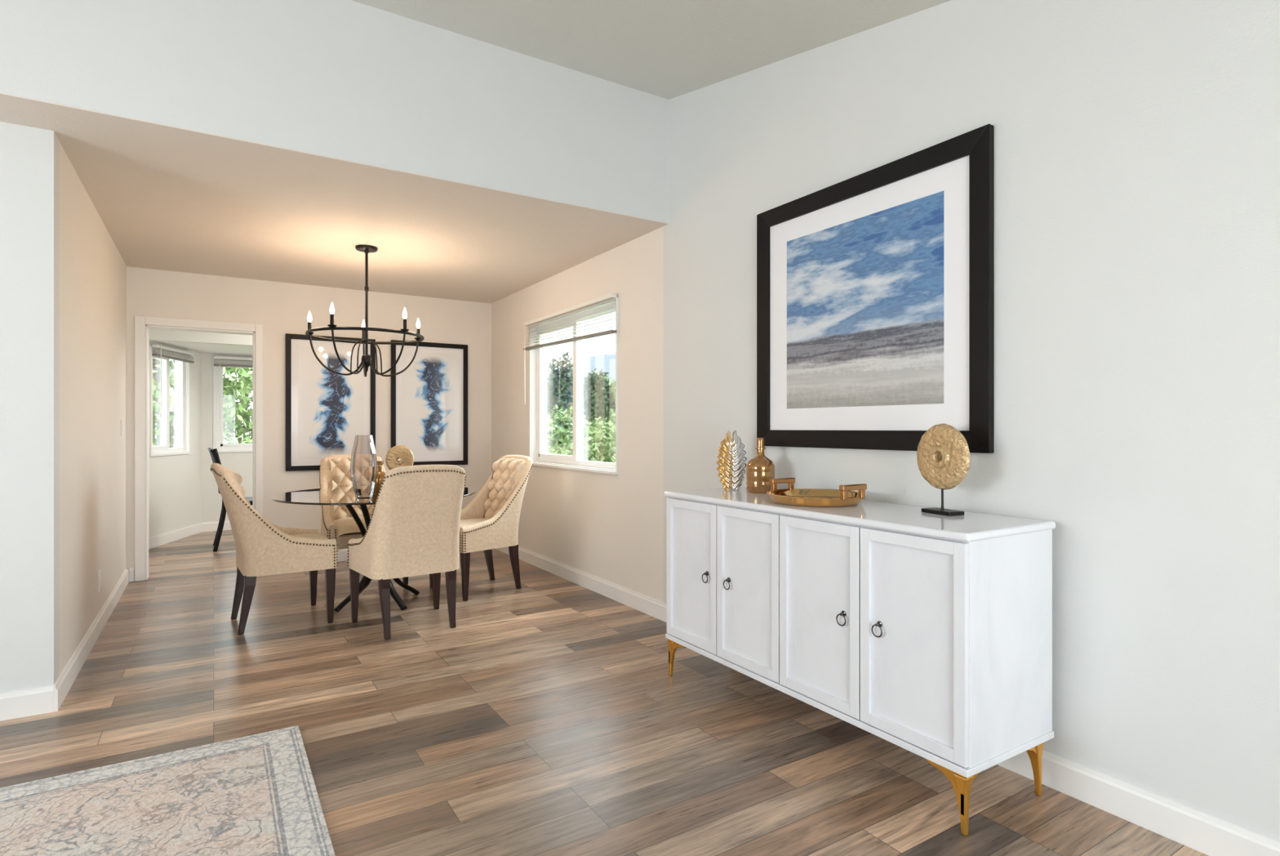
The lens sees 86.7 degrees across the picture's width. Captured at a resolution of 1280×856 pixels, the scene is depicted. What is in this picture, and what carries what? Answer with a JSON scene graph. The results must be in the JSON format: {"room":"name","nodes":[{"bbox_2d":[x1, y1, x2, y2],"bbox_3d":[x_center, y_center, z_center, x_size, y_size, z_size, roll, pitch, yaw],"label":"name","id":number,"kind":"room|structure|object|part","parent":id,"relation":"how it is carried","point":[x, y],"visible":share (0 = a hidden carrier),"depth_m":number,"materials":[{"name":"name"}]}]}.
{"room":"dining room","nodes":[
{"label":"dining room","id":0,"kind":"room"},
{"bbox_2d":[0,121,59,693],"bbox_3d":[-3.614,-0.030,2.204,2.630,2.440,0.120,0,0,-32],"label":"wall","id":1,"kind":"structure","parent":0,"point":[29,156],"depth_m":2.81,"materials":[{"name":"paint"}]},
{"bbox_2d":[0,684,53,720],"bbox_3d":[-3.573,1.136,2.150,2.620,0.108,0.015,0,0,-32],"label":"baseboard","id":2,"kind":"structure","parent":1,"relation":"attached to","point":[36,700],"depth_m":2.80,"materials":[{"name":"white wood"}]},
{"bbox_2d":[59,142,126,675],"bbox_3d":[-3.337,-0.030,4.121,0.120,2.440,2.830,0,0,-32],"label":"wall","id":3,"kind":"structure","parent":0,"point":[93,270],"depth_m":3.58,"materials":[{"name":"paint"}]},
{"bbox_2d":[53,567,128,711],"bbox_3d":[-3.211,1.136,4.049,0.015,0.108,2.842,0,0,-32],"label":"baseboard","id":4,"kind":"structure","parent":3,"relation":"attached to","point":[65,680],"depth_m":3.48,"materials":[{"name":"white wood"}]},
{"bbox_2d":[98,569,101,591],"bbox_3d":[-3.179,0.900,3.990,0.008,0.116,0.072,0,0,-32],"label":"wall outlet","id":5,"kind":"object","parent":3,"relation":"attached to","point":[100,571],"visible":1,"depth_m":3.97,"materials":[{"name":"white plastic"}]},
{"bbox_2d":[120,419,123,435],"bbox_3d":[-3.779,0.000,4.948,0.011,0.116,0.072,0,0,-32],"label":"light switch","id":6,"kind":"object","parent":3,"relation":"attached to","point":[122,420],"visible":1,"depth_m":4.92,"materials":[{"name":"white plastic"}]},
{"bbox_2d":[148,340,202,548],"bbox_3d":[-4.979,0.165,7.190,0.115,2.050,1.269,0,0,-10],"label":"wall","id":7,"kind":"structure","parent":0,"point":[175,481],"depth_m":7.27,"materials":[{"name":"white paint"}]},
{"bbox_2d":[152,355,177,448],"bbox_3d":[-4.972,-0.265,7.095,0.054,0.960,0.650,0,0,-10],"label":"window","id":8,"kind":"structure","parent":7,"relation":"in","point":[157,419],"depth_m":7.07,"materials":[{"name":"glass"}]},
{"bbox_3d":[-4.943,-0.265,6.953,0.045,0.960,0.361,0,0,-10],"label":"sash","id":9,"kind":"part","parent":8,"relation":"part of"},
{"bbox_2d":[151,344,194,417],"bbox_3d":[-4.880,-0.470,7.111,0.058,0.720,0.780,0,0,-10],"label":"blind","id":10,"kind":"object","parent":8,"relation":"attached to","point":[161,351],"visible":1,"depth_m":7.00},
{"bbox_3d":[-4.886,-0.728,7.109,0.040,0.020,0.780,0,0,-10],"label":"rail","id":11,"kind":"part","parent":10,"relation":"part of","materials":[{"name":"white plastic"}]},
{"bbox_2d":[152,348,187,453],"bbox_3d":[-4.979,-0.265,7.094,0.122,1.053,0.742,0,0,-10],"label":"reveal","id":12,"kind":"object","parent":7,"relation":"attached to","point":[185,362],"visible":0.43,"depth_m":7.46,"materials":[{"name":"white paint"}]},
{"bbox_2d":[150,345,190,456],"bbox_3d":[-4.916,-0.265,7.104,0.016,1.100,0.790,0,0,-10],"label":"window frame","id":13,"kind":"structure","parent":7,"relation":"attached to","point":[151,347],"depth_m":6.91,"materials":[{"name":"white plastic"}]},
{"bbox_3d":[-4.930,1.140,7.203,0.015,0.100,1.179,0,0,-10],"label":"baseboard","id":14,"kind":"part","parent":7,"relation":"part of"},
{"bbox_2d":[213,357,252,452],"bbox_3d":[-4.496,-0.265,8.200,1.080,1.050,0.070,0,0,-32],"label":"frame","id":15,"kind":"object","parent":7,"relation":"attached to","point":[218,419],"visible":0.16,"depth_m":7.90,"materials":[{"name":"white plastic"}]},
{"bbox_2d":[220,365,252,446],"bbox_3d":[-4.681,-0.265,8.063,0.531,0.960,0.045,0,0,-32],"label":"window","id":16,"kind":"structure","parent":15,"relation":"attached to","point":[222,444],"depth_m":7.92,"materials":[{"name":"white plastic"}]},
{"bbox_2d":[213,355,252,417],"bbox_3d":[-4.439,-0.470,8.110,1.120,0.720,0.058,0,0,-32],"label":"blind","id":17,"kind":"object","parent":16,"relation":"attached to","point":[222,359],"visible":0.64,"depth_m":7.89,"materials":[{"name":"white plastic"}]},
{"bbox_3d":[-4.443,-0.728,8.115,1.120,0.020,0.040,0,0,-32],"label":"rail","id":18,"kind":"part","parent":17,"relation":"part of","materials":[{"name":"white plastic"}]},
{"bbox_2d":[215,363,252,449],"bbox_3d":[-4.493,-0.265,8.195,1.082,1.053,0.122,0,0,-32],"label":"reveal","id":19,"kind":"object","parent":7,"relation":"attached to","point":[215,363],"visible":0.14,"depth_m":7.86,"materials":[{"name":"white paint"}]},
{"bbox_2d":[148,328,252,346],"bbox_3d":[-3.590,-1.055,7.370,3.150,0.390,0.100,0,0,-32],"label":"wall","id":20,"kind":"structure","parent":0,"point":[162,335],"depth_m":6.80,"materials":[{"name":"paint"}]},
{"bbox_2d":[149,340,252,355],"bbox_3d":[-4.026,-0.910,7.893,3.330,0.100,1.250,0,0,-32],"label":"ceiling","id":21,"kind":"structure","parent":0,"point":[197,347],"depth_m":7.32,"materials":[{"name":"white paint"}]},
{"bbox_2d":[201,352,252,521],"bbox_3d":[-4.014,0.165,8.485,2.480,2.050,0.100,0,0,-32],"label":"wall","id":22,"kind":"structure","parent":0,"point":[241,463],"depth_m":7.83,"materials":[{"name":"paint"}]},
{"bbox_2d":[201,520,231,531],"bbox_3d":[-3.988,1.136,8.434,2.470,0.108,0.015,0,0,-32],"label":"baseboard","id":23,"kind":"structure","parent":22,"relation":"attached to","point":[206,526],"depth_m":7.83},
{"bbox_2d":[126,266,491,580],"bbox_3d":[-2.767,-0.030,6.080,2.930,2.440,0.120,0,0,-32],"label":"wall","id":24,"kind":"structure","parent":0,"point":[282,308],"depth_m":5.85,"materials":[{"name":"paint"}]},
{"bbox_2d":[128,566,133,581],"bbox_3d":[-3.945,1.136,5.259,0.029,0.108,0.015,0,0,-32],"label":"baseboard","id":25,"kind":"structure","parent":24,"relation":"attached to","point":[131,569],"depth_m":5.25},
{"bbox_2d":[134,315,262,581],"bbox_3d":[-3.594,0.158,5.556,0.872,2.065,0.148,0,0,-32],"label":"trim","id":26,"kind":"structure","parent":24,"relation":"attached to","point":[141,329],"depth_m":5.36,"materials":[{"name":"white wood"}]},
{"bbox_2d":[285,333,375,471],"bbox_3d":[-2.734,-0.220,6.012,0.730,1.180,0.030,0,0,-32],"label":"print","id":27,"kind":"object","parent":24,"relation":"attached to","point":[326,410],"visible":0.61,"depth_m":5.98},
{"bbox_2d":[297,345,364,459],"bbox_3d":[-2.735,-0.220,6.014,0.536,0.986,0.002,0,0,-32],"label":"art","id":28,"kind":"object","parent":27,"relation":"attached to","point":[331,405],"depth_m":6.00},
{"bbox_2d":[336,548,347,561],"bbox_3d":[-2.346,1.136,6.266,1.987,0.108,0.015,0,0,-32],"label":"baseboard","id":29,"kind":"structure","parent":24,"relation":"attached to","point":[342,555],"depth_m":6.06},
{"bbox_2d":[391,339,467,465],"bbox_3d":[-2.002,-0.228,6.473,0.723,1.175,0.030,0,0,-32],"label":"print","id":30,"kind":"object","parent":24,"relation":"attached to","point":[429,398],"visible":0.8,"depth_m":6.47},
{"bbox_2d":[401,351,457,455],"bbox_3d":[-2.003,-0.228,6.474,0.529,0.981,0.002,0,0,-32],"label":"art","id":31,"kind":"object","parent":30,"relation":"attached to","point":[429,384],"depth_m":6.47},
{"bbox_2d":[0,0,668,222],"bbox_3d":[-2.208,-1.733,2.722,5.560,0.954,0.120,0,0,-32],"label":"wall header","id":32,"kind":"structure","parent":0,"point":[350,80],"depth_m":3.18,"materials":[{"name":"paint"}]},
{"bbox_2d":[0,0,951,303],"bbox_3d":[-1.644,-1.680,1.730,5.660,0.860,8.680,0,0,-32],"label":"ceiling","id":33,"kind":"structure","parent":0,"point":[168,197],"depth_m":3.62,"materials":[{"name":"paint"}]},
{"bbox_2d":[305,244,424,377],"bbox_3d":[-1.891,-0.806,4.705,0.777,0.888,0.780,0,0,-32],"label":"chandelier","id":34,"kind":"object","parent":33,"relation":"hanging from","point":[366,360],"visible":1,"depth_m":4.66,"materials":[{"name":"black metal"}]},
{"bbox_3d":[-2.265,-0.763,4.647,0.031,0.078,0.031,0,0,-32],"label":"bulb","id":35,"kind":"part","parent":34,"relation":"part of","materials":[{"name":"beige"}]},
{"bbox_3d":[-1.965,-0.763,4.324,0.031,0.078,0.031,0,0,-32],"label":"bulb","id":36,"kind":"part","parent":34,"relation":"part of","materials":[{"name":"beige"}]},
{"bbox_3d":[-2.089,-0.504,4.668,0.367,0.284,0.013,0,0,-7],"label":"arm","id":37,"kind":"part","parent":34,"relation":"part of","materials":[{"name":"black metal"}]},
{"bbox_3d":[-1.931,-0.504,4.498,0.013,0.284,0.367,0,0,11],"label":"arm","id":38,"kind":"part","parent":34,"relation":"part of","materials":[{"name":"black metal"}]},
{"bbox_3d":[-1.977,-0.504,4.872,0.013,0.284,0.367,0,0,-25],"label":"arm","id":39,"kind":"part","parent":34,"relation":"part of","materials":[{"name":"black metal"}]},
{"bbox_3d":[-1.893,-0.802,4.692,0.068,0.835,0.068,0,0,-32],"label":"rod","id":40,"kind":"part","parent":34,"relation":"part of","materials":[{"name":"black metal"}]},
{"bbox_3d":[-1.720,-0.504,4.596,0.367,0.284,0.013,0,0,29],"label":"arm","id":41,"kind":"part","parent":34,"relation":"part of","materials":[{"name":"black metal"}]},
{"bbox_3d":[-1.748,-0.504,4.827,0.367,0.284,0.013,0,0,-43],"label":"arm","id":42,"kind":"part","parent":34,"relation":"part of","materials":[{"name":"black metal"}]},
{"bbox_3d":[-1.565,-0.763,4.511,0.031,0.078,0.031,0,0,-32],"label":"bulb","id":43,"kind":"part","parent":34,"relation":"part of","materials":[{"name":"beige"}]},
{"bbox_3d":[-1.619,-0.763,4.948,0.031,0.078,0.031,0,0,-32],"label":"bulb","id":44,"kind":"part","parent":34,"relation":"part of","materials":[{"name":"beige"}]},
{"bbox_2d":[0,529,1208,855],"bbox_3d":[-2.335,1.240,2.961,5.800,0.100,11.500,0,0,-32],"label":"floor","id":45,"kind":"structure","parent":0,"point":[552,719],"depth_m":2.68,"materials":[{"name":"wood"}]},
{"bbox_2d":[0,724,335,855],"bbox_3d":[-1.618,1.185,0.961,2.285,0.011,2.650,0,0,-32],"label":"area rug","id":46,"kind":"object","parent":45,"relation":"on","point":[255,794],"visible":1,"depth_m":2.11,"materials":[{"name":"beige fabric"}]},
{"bbox_2d":[207,447,252,551],"bbox_3d":[-4.013,0.692,6.809,0.563,1.004,0.440,0,0,-32],"label":"chair","id":47,"kind":"object","parent":45,"relation":"on","point":[214,452],"visible":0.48,"depth_m":6.55,"materials":[{"name":"black wood"}]},
{"bbox_3d":[-4.263,0.700,6.871,0.116,0.988,0.046,0,0,-32],"label":"post","id":48,"kind":"part","parent":47,"relation":"part of","materials":[{"name":"black wood"}]},
{"bbox_3d":[-4.065,0.700,6.557,0.115,0.988,0.047,0,0,-32],"label":"post","id":49,"kind":"part","parent":47,"relation":"part of","materials":[{"name":"black wood"}]},
{"bbox_3d":[-3.957,0.738,6.844,0.430,0.045,0.440,0,0,-32],"label":"seat","id":50,"kind":"part","parent":47,"relation":"part of","materials":[{"name":"beige fabric"}]},
{"bbox_2d":[210,462,338,634],"bbox_3d":[-2.262,0.699,4.189,0.653,0.982,0.585,0,0,-36],"label":"dining chair","id":51,"kind":"object","parent":45,"relation":"on","point":[263,547],"visible":1,"depth_m":3.97,"materials":[{"name":"fabric"}]},
{"bbox_3d":[-2.511,1.020,4.249,0.092,0.339,0.052,0,0,-36],"label":"leg","id":52,"kind":"part","parent":51,"relation":"part of","materials":[{"name":"brown wood"}]},
{"bbox_3d":[-2.281,1.020,3.934,0.092,0.339,0.052,0,0,-36],"label":"leg","id":53,"kind":"part","parent":51,"relation":"part of","materials":[{"name":"brown wood"}]},
{"bbox_3d":[-2.195,1.020,4.554,0.052,0.339,0.052,0,0,-36],"label":"leg","id":54,"kind":"part","parent":51,"relation":"part of","materials":[{"name":"brown wood"}]},
{"bbox_2d":[290,533,338,551],"bbox_3d":[-2.184,0.724,4.246,0.460,0.082,0.464,0,0,-36],"label":"seat cushion","id":55,"kind":"object","parent":51,"relation":"on","point":[317,535],"depth_m":4.32,"materials":[{"name":"fabric"}]},
{"bbox_3d":[-1.894,1.020,4.142,0.052,0.339,0.052,0,0,-36],"label":"leg","id":56,"kind":"part","parent":51,"relation":"part of","materials":[{"name":"brown wood"}]},
{"bbox_2d":[319,453,408,585],"bbox_3d":[-2.119,0.699,5.146,0.585,0.982,0.653,0,0,-35],"label":"dining chair","id":57,"kind":"object","parent":45,"relation":"on","point":[337,522],"visible":0.5,"depth_m":5.21,"materials":[{"name":"fabric"}]},
{"bbox_3d":[-2.066,0.807,5.071,0.462,0.095,0.435,0,0,-35],"label":"seat frame","id":58,"kind":"part","parent":57,"relation":"part of","materials":[{"name":"fabric"}]},
{"bbox_2d":[333,515,371,536],"bbox_3d":[-2.063,0.724,5.067,0.464,0.082,0.460,0,0,-35],"label":"seat cushion","id":59,"kind":"object","parent":57,"relation":"on","point":[343,526],"depth_m":4.86,"materials":[{"name":"fabric"}]},
{"bbox_3d":[-1.755,1.020,5.073,0.052,0.339,0.052,0,0,-35],"label":"leg","id":60,"kind":"part","parent":57,"relation":"part of","materials":[{"name":"brown wood"}]},
{"bbox_2d":[271,484,475,612],"bbox_3d":[-1.778,0.815,4.611,1.290,0.751,1.290,0,0,-32],"label":"glass dining table","id":61,"kind":"object","parent":45,"relation":"on","point":[338,495],"visible":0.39,"depth_m":4.46,"materials":[{"name":"clear glass"}]},
{"bbox_3d":[-1.884,0.819,4.475,0.049,0.741,0.271,0,0,38],"label":"leg","id":62,"kind":"part","parent":61,"relation":"part of","materials":[{"name":"black metal"}]},
{"bbox_2d":[350,435,377,498],"bbox_3d":[-1.735,0.242,4.261,0.162,0.395,0.162,0,0,-32],"label":"glass vase","id":63,"kind":"object","parent":61,"relation":"on","point":[357,491],"visible":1,"depth_m":4.24,"materials":[{"name":"clear glass"}]},
{"bbox_3d":[-1.913,0.819,4.716,0.278,0.743,0.049,0,0,38],"label":"leg","id":64,"kind":"part","parent":61,"relation":"part of","materials":[{"name":"black metal"}]},
{"bbox_3d":[-1.778,0.446,4.611,1.290,0.012,1.290,0,0,-32],"label":"glass","id":65,"kind":"part","parent":61,"relation":"part of","materials":[{"name":"clear glass"}]},
{"bbox_2d":[371,460,385,495],"bbox_3d":[-1.715,0.328,4.474,0.112,0.224,0.112,0,0,-32],"label":"bottle","id":66,"kind":"object","parent":61,"relation":"on","point":[380,473],"visible":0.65,"depth_m":4.42,"materials":[{"name":"gold glass"}]},
{"bbox_3d":[-1.644,0.819,4.507,0.278,0.743,0.049,0,0,38],"label":"leg","id":67,"kind":"part","parent":61,"relation":"part of","materials":[{"name":"black metal"}]},
{"bbox_2d":[385,444,413,469],"bbox_3d":[-1.678,0.280,4.733,0.199,0.319,0.070,0,0,0],"label":"disc sculpture","id":68,"kind":"object","parent":61,"relation":"on","point":[394,453],"visible":0.87,"depth_m":4.72,"materials":[{"name":"gold metal"}]},
{"bbox_3d":[-1.672,0.819,4.748,0.049,0.742,0.271,0,0,38],"label":"leg","id":69,"kind":"part","parent":61,"relation":"part of","materials":[{"name":"black metal"}]},
{"bbox_2d":[346,464,466,639],"bbox_3d":[-1.387,0.699,4.091,0.585,0.982,0.653,0,0,-36],"label":"dining chair","id":70,"kind":"object","parent":45,"relation":"on","point":[413,529],"visible":1,"depth_m":3.89,"materials":[{"name":"fabric"}]},
{"bbox_3d":[-1.751,1.020,4.158,0.052,0.339,0.052,0,0,-36],"label":"leg","id":71,"kind":"part","parent":70,"relation":"part of","materials":[{"name":"brown wood"}]},
{"bbox_3d":[-1.446,1.020,3.842,0.052,0.339,0.092,0,0,-36],"label":"leg","id":72,"kind":"part","parent":70,"relation":"part of","materials":[{"name":"brown wood"}]},
{"bbox_3d":[-1.339,1.020,4.459,0.052,0.339,0.052,0,0,-36],"label":"leg","id":73,"kind":"part","parent":70,"relation":"part of","materials":[{"name":"brown wood"}]},
{"bbox_3d":[-1.131,1.020,4.072,0.052,0.339,0.092,0,0,-36],"label":"leg","id":74,"kind":"part","parent":70,"relation":"part of","materials":[{"name":"brown wood"}]},
{"bbox_2d":[429,454,533,600],"bbox_3d":[-1.175,0.699,5.039,0.653,0.982,0.585,0,0,-42],"label":"dining chair","id":75,"kind":"object","parent":45,"relation":"on","point":[490,521],"visible":0.91,"depth_m":4.99,"materials":[{"name":"fabric"}]},
{"bbox_3d":[-1.546,1.020,5.047,0.052,0.339,0.052,0,0,-42],"label":"leg","id":76,"kind":"part","parent":75,"relation":"part of","materials":[{"name":"brown wood"}]},
{"bbox_3d":[-1.204,1.020,4.669,0.052,0.339,0.052,0,0,-42],"label":"leg","id":77,"kind":"part","parent":75,"relation":"part of","materials":[{"name":"brown wood"}]},
{"bbox_2d":[459,517,490,528],"bbox_3d":[-1.246,0.724,4.974,0.460,0.082,0.464,0,0,-42],"label":"seat cushion","id":78,"kind":"object","parent":75,"relation":"on","point":[464,522],"depth_m":4.96,"materials":[{"name":"fabric"}]},
{"bbox_3d":[-1.183,1.020,5.295,0.092,0.339,0.052,0,0,-42],"label":"leg","id":79,"kind":"part","parent":75,"relation":"part of","materials":[{"name":"brown wood"}]},
{"bbox_3d":[-0.921,1.020,5.006,0.092,0.339,0.052,0,0,-42],"label":"leg","id":80,"kind":"part","parent":75,"relation":"part of","materials":[{"name":"brown wood"}]},
{"bbox_2d":[664,486,1055,835],"bbox_3d":[0.737,0.747,2.740,0.491,0.886,1.561,0,0,-32],"label":"sideboard","id":81,"kind":"object","parent":45,"relation":"on","point":[928,634],"visible":1,"depth_m":2.22,"materials":[{"name":"white wood"}]},
{"bbox_3d":[0.159,1.104,3.257,0.042,0.172,0.042,0,0,-32],"label":"post","id":82,"kind":"part","parent":81,"relation":"part of","materials":[{"name":"gold metal"}]},
{"bbox_3d":[0.240,0.661,3.110,0.007,0.578,0.307,0,0,-32],"label":"panel","id":83,"kind":"part","parent":81,"relation":"part of","materials":[{"name":"white wood"}]},
{"bbox_2d":[715,430,746,489],"bbox_3d":[0.452,0.157,3.338,0.156,0.294,0.087,0,0,-7],"label":"vase","id":84,"kind":"object","parent":81,"relation":"on","point":[731,461],"visible":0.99,"depth_m":3.31,"materials":[{"name":"gold metal"}]},
{"bbox_3d":[0.445,0.661,2.784,0.007,0.578,0.307,0,0,-32],"label":"panel","id":85,"kind":"part","parent":81,"relation":"part of","materials":[{"name":"white wood"}]},
{"bbox_2d":[746,437,774,493],"bbox_3d":[0.571,0.174,3.206,0.134,0.259,0.134,0,0,-32],"label":"bottle","id":86,"kind":"object","parent":81,"relation":"on","point":[760,468],"visible":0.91,"depth_m":3.15,"materials":[{"name":"gold glass"}]},
{"bbox_2d":[766,477,866,506],"bbox_3d":[0.716,0.260,2.760,0.398,0.088,0.408,0,0,-32],"label":"serving tray","id":87,"kind":"object","parent":81,"relation":"on","point":[845,495],"visible":1,"depth_m":2.65,"materials":[{"name":"gold metal"}]},
{"bbox_3d":[0.716,0.284,2.760,0.398,0.040,0.398,0,0,-32],"label":"plate","id":88,"kind":"part","parent":87,"relation":"part of","materials":[{"name":"gold metal"}]},
{"bbox_3d":[0.650,0.661,2.459,0.007,0.578,0.307,0,0,-32],"label":"panel","id":89,"kind":"part","parent":81,"relation":"part of","materials":[{"name":"white wood"}]},
{"bbox_3d":[0.702,0.645,2.353,0.018,0.020,0.020,0,0,-32],"label":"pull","id":90,"kind":"part","parent":81,"relation":"part of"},
{"bbox_3d":[0.738,1.001,2.741,0.482,0.022,1.549,0,0,-32],"label":"rail","id":91,"kind":"part","parent":81,"relation":"part of","materials":[{"name":"white wood"}]},
{"bbox_3d":[0.782,0.645,2.226,0.018,0.020,0.020,0,0,-32],"label":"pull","id":92,"kind":"part","parent":81,"relation":"part of","materials":[{"name":"black metal"}]},
{"bbox_3d":[0.855,0.661,2.133,0.007,0.578,0.307,0,0,-32],"label":"panel","id":93,"kind":"part","parent":81,"relation":"part of","materials":[{"name":"white wood"}]},
{"bbox_2d":[916,422,970,515],"bbox_3d":[1.074,0.144,2.406,0.070,0.320,0.235,0,0,-22],"label":"disc sculpture","id":94,"kind":"object","parent":81,"relation":"on","point":[943,452],"visible":1,"depth_m":2.39,"materials":[{"name":"gold metal"}]},
{"bbox_3d":[1.074,0.245,2.406,0.012,0.093,0.012,0,0,-22],"label":"stem","id":95,"kind":"part","parent":94,"relation":"part of","materials":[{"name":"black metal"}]},
{"bbox_3d":[0.952,1.104,1.996,0.042,0.172,0.042,0,0,-32],"label":"post","id":96,"kind":"part","parent":81,"relation":"part of","materials":[{"name":"gold metal"}]},
{"bbox_3d":[1.282,1.104,2.203,0.042,0.172,0.042,0,0,-32],"label":"post","id":97,"kind":"part","parent":81,"relation":"part of","materials":[{"name":"gold metal"}]},
{"bbox_2d":[491,0,1279,841],"bbox_3d":[0.811,-0.510,3.275,0.140,3.400,8.680,0,0,-32],"label":"wall","id":98,"kind":"structure","parent":0,"point":[1137,142],"depth_m":2.19,"materials":[{"name":"paint"}]},
{"bbox_2d":[530,299,615,471],"bbox_3d":[-0.508,-0.294,5.351,0.122,1.193,1.502,0,0,-32],"label":"reveal","id":99,"kind":"object","parent":98,"relation":"attached to","point":[533,351],"visible":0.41,"depth_m":5.96,"materials":[{"name":"white paint"}]},
{"bbox_2d":[528,297,617,471],"bbox_3d":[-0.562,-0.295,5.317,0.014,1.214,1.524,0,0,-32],"label":"window frame","id":100,"kind":"structure","parent":98,"relation":"attached to","point":[616,299],"depth_m":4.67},
{"bbox_2d":[532,462,617,474],"bbox_3d":[-0.567,0.311,5.314,0.040,0.022,1.530,0,0,-32],"label":"trim","id":101,"kind":"structure","parent":98,"relation":"attached to","point":[580,468],"depth_m":5.14,"materials":[{"name":"white wood"}]},
{"bbox_2d":[538,311,615,462],"bbox_3d":[-0.497,-0.295,5.358,0.054,1.100,1.410,0,0,-32],"label":"window","id":102,"kind":"structure","parent":98,"relation":"in","point":[598,353],"depth_m":5.33,"materials":[{"name":"clear glass"}]},
{"bbox_3d":[-0.679,-0.295,5.639,0.045,1.100,0.741,0,0,-32],"label":"sash","id":103,"kind":"part","parent":102,"relation":"part of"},
{"bbox_2d":[523,293,616,391],"bbox_3d":[-0.599,-0.565,5.306,0.058,0.720,1.560,0,0,-32],"label":"blind","id":104,"kind":"object","parent":102,"relation":"attached to","point":[611,295],"visible":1,"depth_m":5.18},
{"bbox_3d":[-0.593,-0.678,5.309,0.040,0.050,1.560,0,0,-32],"label":"rail","id":105,"kind":"part","parent":104,"relation":"part of","materials":[{"name":"white plastic"}]},
{"bbox_2d":[756,124,994,453],"bbox_3d":[0.928,-0.495,2.927,0.032,1.170,1.217,0,0,-32],"label":"framed piece","id":106,"kind":"object","parent":98,"relation":"attached to","point":[875,287],"visible":0.87,"depth_m":2.80,"materials":[{"name":"paper"}]},
{"bbox_3d":[0.625,-0.495,3.408,0.032,1.167,0.080,0,0,-32],"label":"frame","id":107,"kind":"part","parent":106,"relation":"part of","materials":[{"name":"black wood"}]},
{"bbox_2d":[786,191,943,408],"bbox_3d":[0.932,-0.496,2.924,0.002,0.807,0.832,0,0,-32],"label":"art","id":108,"kind":"object","parent":106,"relation":"attached to","point":[865,290],"depth_m":2.86},
{"bbox_3d":[0.928,-1.040,2.927,0.032,0.080,1.214,0,0,-32],"label":"frame","id":109,"kind":"part","parent":106,"relation":"part of","materials":[{"name":"black wood"}]},
{"bbox_3d":[0.928,0.050,2.927,0.032,0.080,1.214,0,0,-32],"label":"frame","id":110,"kind":"part","parent":106,"relation":"part of","materials":[{"name":"black wood"}]},
{"bbox_3d":[1.231,-0.495,2.446,0.032,1.167,0.080,0,0,-32],"label":"frame","id":111,"kind":"part","parent":106,"relation":"part of","materials":[{"name":"black wood"}]},
{"bbox_2d":[495,546,1279,855],"bbox_3d":[0.775,1.136,3.186,0.015,0.108,8.548,0,0,-32],"label":"baseboard","id":112,"kind":"structure","parent":98,"relation":"attached to","point":[1205,833],"depth_m":2.08,"materials":[{"name":"white wood"}]},
{"label":"outside","id":113,"kind":"structure","parent":0,"visible":0},
{"bbox_3d":[-0.560,1.350,10.280,50.000,0.080,42.000,0,0,-32],"label":"ground","id":114,"kind":"structure","parent":113,"visible":0},
{"bbox_2d":[222,367,252,443],"bbox_3d":[-9.028,-0.582,12.953,7.818,3.861,3.218,0,0,-32],"label":"tree","id":115,"kind":"object","parent":114,"relation":"on","point":[232,387],"visible":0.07,"depth_m":13.03,"materials":[{"name":"green plant"}]},
{"bbox_2d":[222,431,252,443],"bbox_3d":[-6.606,0.691,10.975,6.698,1.353,2.014,0,0,-32],"label":"shrub","id":116,"kind":"object","parent":114,"relation":"on","point":[234,438],"visible":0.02,"depth_m":11.03,"materials":[{"name":"green plant"}]}
]}

